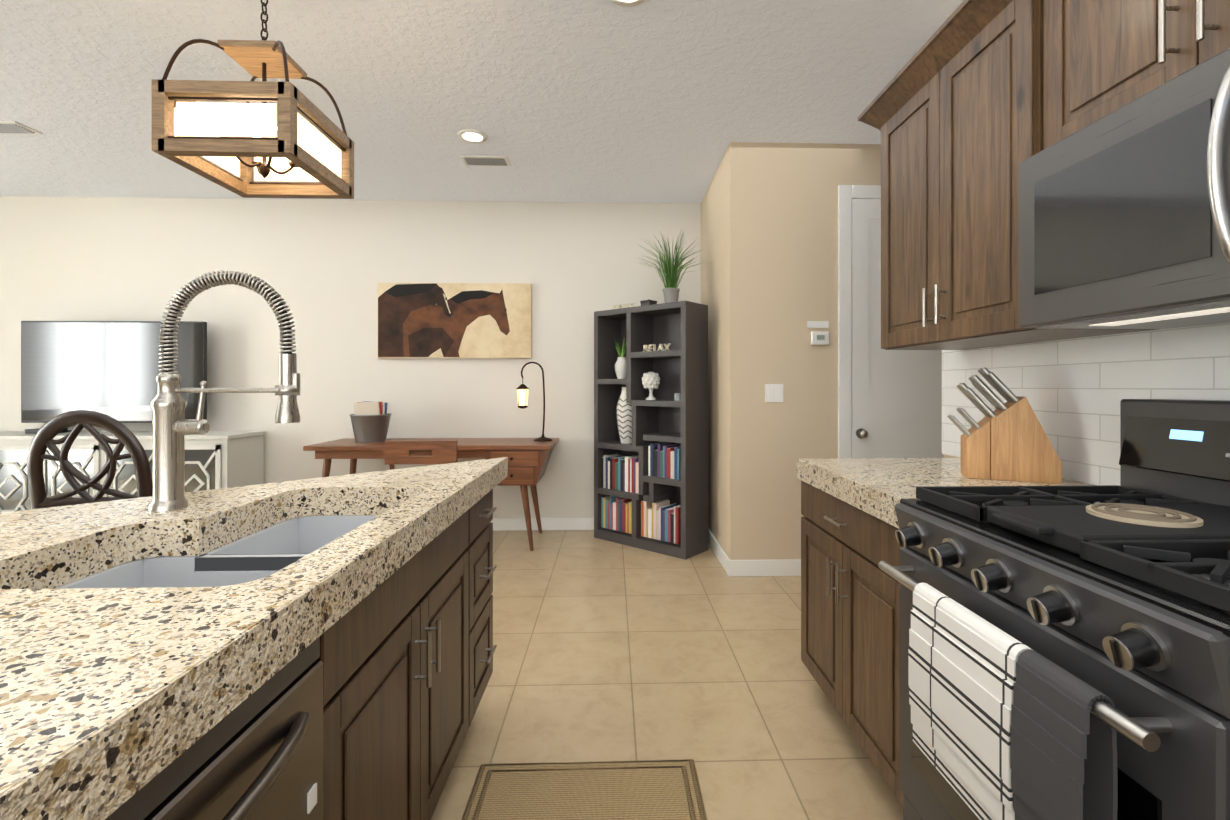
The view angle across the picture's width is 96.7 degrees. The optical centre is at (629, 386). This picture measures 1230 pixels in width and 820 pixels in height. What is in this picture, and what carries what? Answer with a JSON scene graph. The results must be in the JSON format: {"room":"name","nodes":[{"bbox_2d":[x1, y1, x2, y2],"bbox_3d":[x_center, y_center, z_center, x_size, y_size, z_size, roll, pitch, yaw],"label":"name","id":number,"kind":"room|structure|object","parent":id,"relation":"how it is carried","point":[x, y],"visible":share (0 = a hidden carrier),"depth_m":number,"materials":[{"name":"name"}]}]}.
{"room":"kitchen","nodes":[
{"label":"kitchen","id":0,"kind":"room"},
{"bbox_2d":[0,458,507,819],"bbox_3d":[-0.452,0.332,0.472,0.004,0.078,3.600,0,0,-2],"label":"countertop edge","id":1,"kind":"structure","parent":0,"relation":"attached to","point":[80,781],"depth_m":0.57,"materials":[{"name":"beige stone"}]},
{"bbox_2d":[0,196,700,517],"bbox_3d":[-3.114,-0.181,4.664,7.450,2.800,0.150,0,0,-2],"label":"wall","id":2,"kind":"structure","parent":0,"point":[322,267],"depth_m":4.61,"materials":[{"name":"beige paint"}]},
{"bbox_2d":[377,283,531,357],"bbox_3d":[-1.476,-0.560,4.619,1.280,0.630,0.039,0,0,-2],"label":"framed picture","id":3,"kind":"object","parent":2,"relation":"attached to","point":[454,320],"visible":1,"depth_m":4.60},
{"bbox_2d":[491,517,593,530],"bbox_3d":[-2.996,1.167,4.583,7.220,0.105,0.020,0,0,-2],"label":"baseboard","id":4,"kind":"structure","parent":2,"relation":"attached to","point":[572,523],"depth_m":4.65,"materials":[{"name":"white"}]},
{"bbox_2d":[0,0,963,202],"bbox_3d":[-1.611,-1.629,0.684,10.200,0.100,8.500,0,0,-2],"label":"ceiling","id":5,"kind":"structure","parent":0,"point":[657,101],"depth_m":2.84,"materials":[{"name":"white paint"}]},
{"bbox_2d":[0,121,42,133],"bbox_3d":[-3.826,-1.570,3.315,0.360,0.017,0.160,0,0,-2],"label":"ceiling vent","id":6,"kind":"object","parent":5,"relation":"in","point":[10,127],"visible":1,"depth_m":3.32,"materials":[{"name":"white metal"}]},
{"bbox_2d":[152,0,353,198],"bbox_3d":[-1.333,-1.169,1.994,0.440,0.819,0.440,0,0,-2],"label":"pendant lantern","id":7,"kind":"object","parent":5,"relation":"hanging from","point":[244,144],"visible":1,"depth_m":1.83,"materials":[{"name":"brown wood"}]},
{"bbox_2d":[457,129,487,143],"bbox_3d":[-0.989,-1.573,3.435,0.184,0.011,0.184,0,0,-2],"label":"recessed light","id":8,"kind":"object","parent":5,"relation":"in","point":[473,136],"visible":0.98,"depth_m":3.43,"materials":[{"name":"white"}]},
{"bbox_2d":[460,155,510,165],"bbox_3d":[-1.000,-1.571,3.805,0.320,0.017,0.160,0,0,-2],"label":"ceiling vent","id":9,"kind":"object","parent":5,"relation":"in","point":[477,160],"visible":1,"depth_m":3.78,"materials":[{"name":"white metal"}]},
{"bbox_2d":[610,0,644,6],"bbox_3d":[-0.007,-1.573,2.166,0.184,0.011,0.184,0,0,-2],"label":"recessed light","id":10,"kind":"object","parent":5,"relation":"in","point":[627,3],"visible":0.88,"depth_m":2.23,"materials":[{"name":"white"}]},
{"bbox_2d":[431,530,902,819],"bbox_3d":[-1.611,1.271,0.685,10.200,0.100,8.500,0,0,-2],"label":"floor","id":11,"kind":"structure","parent":0,"point":[605,650],"depth_m":2.24,"materials":[{"name":"tile"}]},
{"bbox_2d":[27,410,151,508],"bbox_3d":[-2.288,0.658,2.497,0.482,1.127,0.484,0,0,-5],"label":"dining chair","id":12,"kind":"object","parent":11,"relation":"on","point":[48,432],"visible":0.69,"depth_m":2.28,"materials":[{"name":"brown"}]},
{"bbox_2d":[0,431,265,512],"bbox_3d":[-4.412,0.792,4.293,2.770,0.855,0.450,0,0,-2],"label":"sideboard","id":13,"kind":"object","parent":11,"relation":"on","point":[220,459],"visible":0.44,"depth_m":4.10,"materials":[{"name":"grey wood"}]},
{"bbox_2d":[21,321,206,433],"bbox_3d":[-4.120,-0.081,4.364,1.420,0.889,0.245,0,0,-2],"label":"screen","id":14,"kind":"object","parent":13,"relation":"on","point":[110,368],"visible":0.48,"depth_m":4.35,"materials":[{"name":"black"}]},
{"bbox_2d":[48,478,504,819],"bbox_3d":[-1.438,0.797,0.373,2.026,0.850,3.465,0,0,-2],"label":"kitchen island","id":15,"kind":"object","parent":11,"relation":"on","point":[312,648],"depth_m":1.12,"materials":[{"name":"stone"}]},
{"bbox_2d":[0,458,503,793],"bbox_3d":[-1.480,0.360,0.440,2.052,0.137,3.602,0,0,-2],"label":"island countertop","id":16,"kind":"structure","parent":15,"relation":"on","point":[73,659],"depth_m":0.76,"materials":[{"name":"beige stone"}]},
{"bbox_2d":[136,270,299,509],"bbox_3d":[-0.972,0.005,1.316,0.343,0.572,0.074,0,0,-2],"label":"faucet","id":17,"kind":"object","parent":16,"relation":"on","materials":[{"name":"silver metal"}]},
{"bbox_2d":[385,441,457,469],"bbox_3d":[-1.305,0.778,3.630,0.446,0.886,0.478,0,0,-2],"label":"desk chair","id":18,"kind":"object","parent":11,"relation":"on","point":[399,452],"visible":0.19,"depth_m":3.39,"materials":[{"name":"brown wood"}]},
{"bbox_2d":[303,438,558,550],"bbox_3d":[-1.486,0.826,4.301,1.800,0.792,0.600,0,0,-2],"label":"desk","id":19,"kind":"object","parent":11,"relation":"on","point":[528,459],"visible":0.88,"depth_m":4.05,"materials":[{"name":"brown wood"}]},
{"bbox_2d":[350,401,390,442],"bbox_3d":[-2.047,0.270,4.323,0.300,0.317,0.300,0,0,-2],"label":"bucket","id":20,"kind":"object","parent":19,"relation":"on","point":[370,420],"visible":0.98,"depth_m":4.24,"materials":[{"name":"silver metal"}]},
{"bbox_2d":[516,362,551,441],"bbox_3d":[-0.763,0.113,4.364,0.291,0.632,0.150,0,0,-2],"label":"desk lamp","id":21,"kind":"object","parent":19,"relation":"on","point":[522,391],"visible":1,"depth_m":4.34,"materials":[{"name":"brown metal"}]},
{"bbox_2d":[461,759,706,819],"bbox_3d":[-0.087,1.212,0.276,0.690,0.016,2.985,0,0,-2],"label":"jute rug","id":22,"kind":"object","parent":11,"relation":"on","point":[639,790],"visible":0.98,"depth_m":1.63,"materials":[{"name":"beige wicker"}]},
{"bbox_2d":[594,301,707,559],"bbox_3d":[0.148,0.305,4.260,0.890,1.830,0.300,0,0,40],"label":"bookshelf","id":23,"kind":"object","parent":11,"relation":"on","point":[681,364],"visible":0.9,"depth_m":4.18,"materials":[{"name":"grey wood"}]},
{"bbox_2d":[614,337,625,378],"bbox_3d":[-0.061,-0.230,4.408,0.137,0.330,0.120,0,0,40],"label":"vase","id":24,"kind":"object","parent":23,"relation":"in","point":[620,367],"visible":0.73,"depth_m":4.37,"materials":[{"name":"white ceramic"}]},
{"bbox_2d":[613,303,634,308],"bbox_3d":[-0.048,-0.637,4.383,0.205,0.052,0.024,0,0,40],"label":"home","id":25,"kind":"object","parent":23,"relation":"on","point":[623,306],"visible":0.44,"depth_m":4.37,"materials":[{"name":"beige"}]},
{"bbox_2d":[616,387,631,443],"bbox_3d":[-0.022,0.224,4.375,0.182,0.446,0.182,0,0,40],"label":"vase","id":26,"kind":"object","parent":23,"relation":"in","point":[624,416],"visible":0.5,"depth_m":4.31,"materials":[{"name":"white ceramic"}]},
{"bbox_2d":[601,442,680,543],"bbox_3d":[0.129,0.780,4.255,0.760,0.707,0.208,0,0,40],"label":"books","id":27,"kind":"object","parent":23,"relation":"in","point":[661,520],"visible":0.81,"depth_m":4.15,"materials":[{"name":"multicoloured paper"}]},
{"bbox_2d":[640,299,656,305],"bbox_3d":[0.146,-0.645,4.228,0.098,0.068,0.098,0,0,40],"label":"box","id":28,"kind":"object","parent":23,"relation":"on","point":[647,302],"visible":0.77,"depth_m":4.19,"materials":[{"name":"grey"}]},
{"bbox_2d":[642,372,659,399],"bbox_3d":[0.163,-0.010,4.208,0.146,0.219,0.140,0,0,40],"label":"finial","id":29,"kind":"object","parent":23,"relation":"in","point":[650,381],"visible":1,"depth_m":4.17,"materials":[{"name":"white ceramic"}]},
{"bbox_2d":[643,343,670,351],"bbox_3d":[0.208,-0.295,4.145,0.246,0.058,0.024,0,0,40],"label":"relax letters","id":30,"kind":"object","parent":23,"relation":"in","point":[646,347],"visible":0.75,"depth_m":4.15,"materials":[{"name":"beige"}]},
{"bbox_2d":[634,229,705,302],"bbox_3d":[0.308,-0.888,4.138,0.594,0.553,0.591,0,0,40],"label":"grass plant","id":31,"kind":"object","parent":23,"relation":"on","point":[671,289],"visible":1,"depth_m":4.09,"materials":[{"name":"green plant"}]},
{"bbox_2d":[674,393,680,400],"bbox_3d":[0.361,0.072,4.043,0.070,0.055,0.068,0,0,40],"label":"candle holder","id":32,"kind":"object","parent":23,"relation":"in","point":[677,396],"visible":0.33,"depth_m":4.00,"materials":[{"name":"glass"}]},
{"bbox_2d":[731,559,800,576],"bbox_3d":[0.999,1.168,3.534,0.680,0.105,0.019,0,0,-2],"label":"baseboard","id":33,"kind":"structure","parent":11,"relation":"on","point":[772,567],"depth_m":3.52,"materials":[{"name":"white"}]},
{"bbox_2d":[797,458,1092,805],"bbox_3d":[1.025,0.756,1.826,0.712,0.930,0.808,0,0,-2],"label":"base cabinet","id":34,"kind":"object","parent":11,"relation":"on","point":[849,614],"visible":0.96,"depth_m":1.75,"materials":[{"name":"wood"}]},
{"bbox_2d":[947,367,1061,483],"bbox_3d":[1.190,0.113,1.756,0.287,0.354,0.130,0,0,23],"label":"knife block","id":35,"kind":"object","parent":34,"relation":"on","point":[1008,440],"visible":1,"depth_m":1.70,"materials":[{"name":"brown wood"}]},
{"bbox_2d":[878,399,1229,819],"bbox_3d":[1.003,0.626,1.039,0.782,1.190,0.752,0,0,-2],"label":"gas range","id":36,"kind":"object","parent":11,"relation":"on","point":[1064,652],"visible":1,"depth_m":0.92,"materials":[{"name":"black metal"}]},
{"bbox_2d":[701,142,880,559],"bbox_3d":[1.978,-0.180,4.236,2.700,2.800,1.330,0,0,-2],"label":"wall","id":37,"kind":"structure","parent":0,"point":[769,249],"depth_m":3.54,"materials":[{"name":"beige paint"}]},
{"bbox_2d":[708,528,730,576],"bbox_3d":[0.621,1.167,4.101,0.020,0.105,1.175,0,0,-2],"label":"baseboard","id":38,"kind":"structure","parent":37,"relation":"attached to","point":[715,546],"depth_m":3.81,"materials":[{"name":"white"}]},
{"bbox_2d":[765,384,782,401],"bbox_3d":[0.934,0.040,3.530,0.118,0.118,0.011,0,0,-2],"label":"switch plate","id":39,"kind":"object","parent":37,"relation":"attached to","point":[773,392],"visible":1,"depth_m":3.53,"materials":[{"name":"white plastic"}]},
{"bbox_2d":[807,321,828,344],"bbox_3d":[1.220,-0.350,3.531,0.140,0.155,0.026,0,0,-2],"label":"thermostat","id":40,"kind":"object","parent":37,"relation":"attached to","point":[819,338],"visible":1,"depth_m":3.52,"materials":[{"name":"white plastic"}]},
{"bbox_2d":[838,185,943,457],"bbox_3d":[1.843,-0.043,3.524,0.985,2.525,0.083,0,0,-2],"label":"pantry door","id":41,"kind":"structure","parent":37,"relation":"attached to","point":[889,403],"depth_m":3.54,"materials":[{"name":"white wood"}]},
{"bbox_2d":[944,454,959,457],"bbox_3d":[1.516,-0.178,-0.441,0.120,2.800,5.650,0,0,-2],"label":"wall","id":42,"kind":"structure","parent":0,"point":[947,456],"depth_m":2.34,"materials":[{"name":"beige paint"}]},
{"bbox_2d":[874,0,1157,349],"bbox_3d":[1.208,-0.644,1.797,0.347,0.986,0.876,0,0,-2],"label":"upper cabinet","id":43,"kind":"object","parent":42,"relation":"attached to","point":[970,107],"depth_m":1.69,"materials":[{"name":"brown wood"}]},
{"bbox_2d":[942,322,1229,485],"bbox_3d":[1.421,0.056,0.556,0.008,0.470,3.650,0,0,-2],"label":"backsplash","id":44,"kind":"structure","parent":42,"relation":"attached to","point":[1074,391],"depth_m":1.64,"materials":[{"name":"tile"}]},
{"bbox_2d":[1062,0,1229,138],"bbox_3d":[1.242,-0.860,1.045,0.327,0.553,0.752,0,0,-2],"label":"upper cabinet","id":45,"kind":"object","parent":42,"relation":"attached to","point":[1115,52],"depth_m":1.18,"materials":[{"name":"brown wood"}]},
{"bbox_2d":[1019,47,1229,328],"bbox_3d":[1.176,-0.363,1.044,0.461,0.432,0.748,0,0,-2],"label":"microwave","id":46,"kind":"object","parent":45,"relation":"attached to","point":[1124,216],"visible":1,"depth_m":1.10,"materials":[{"name":"grey metal"}]}
]}

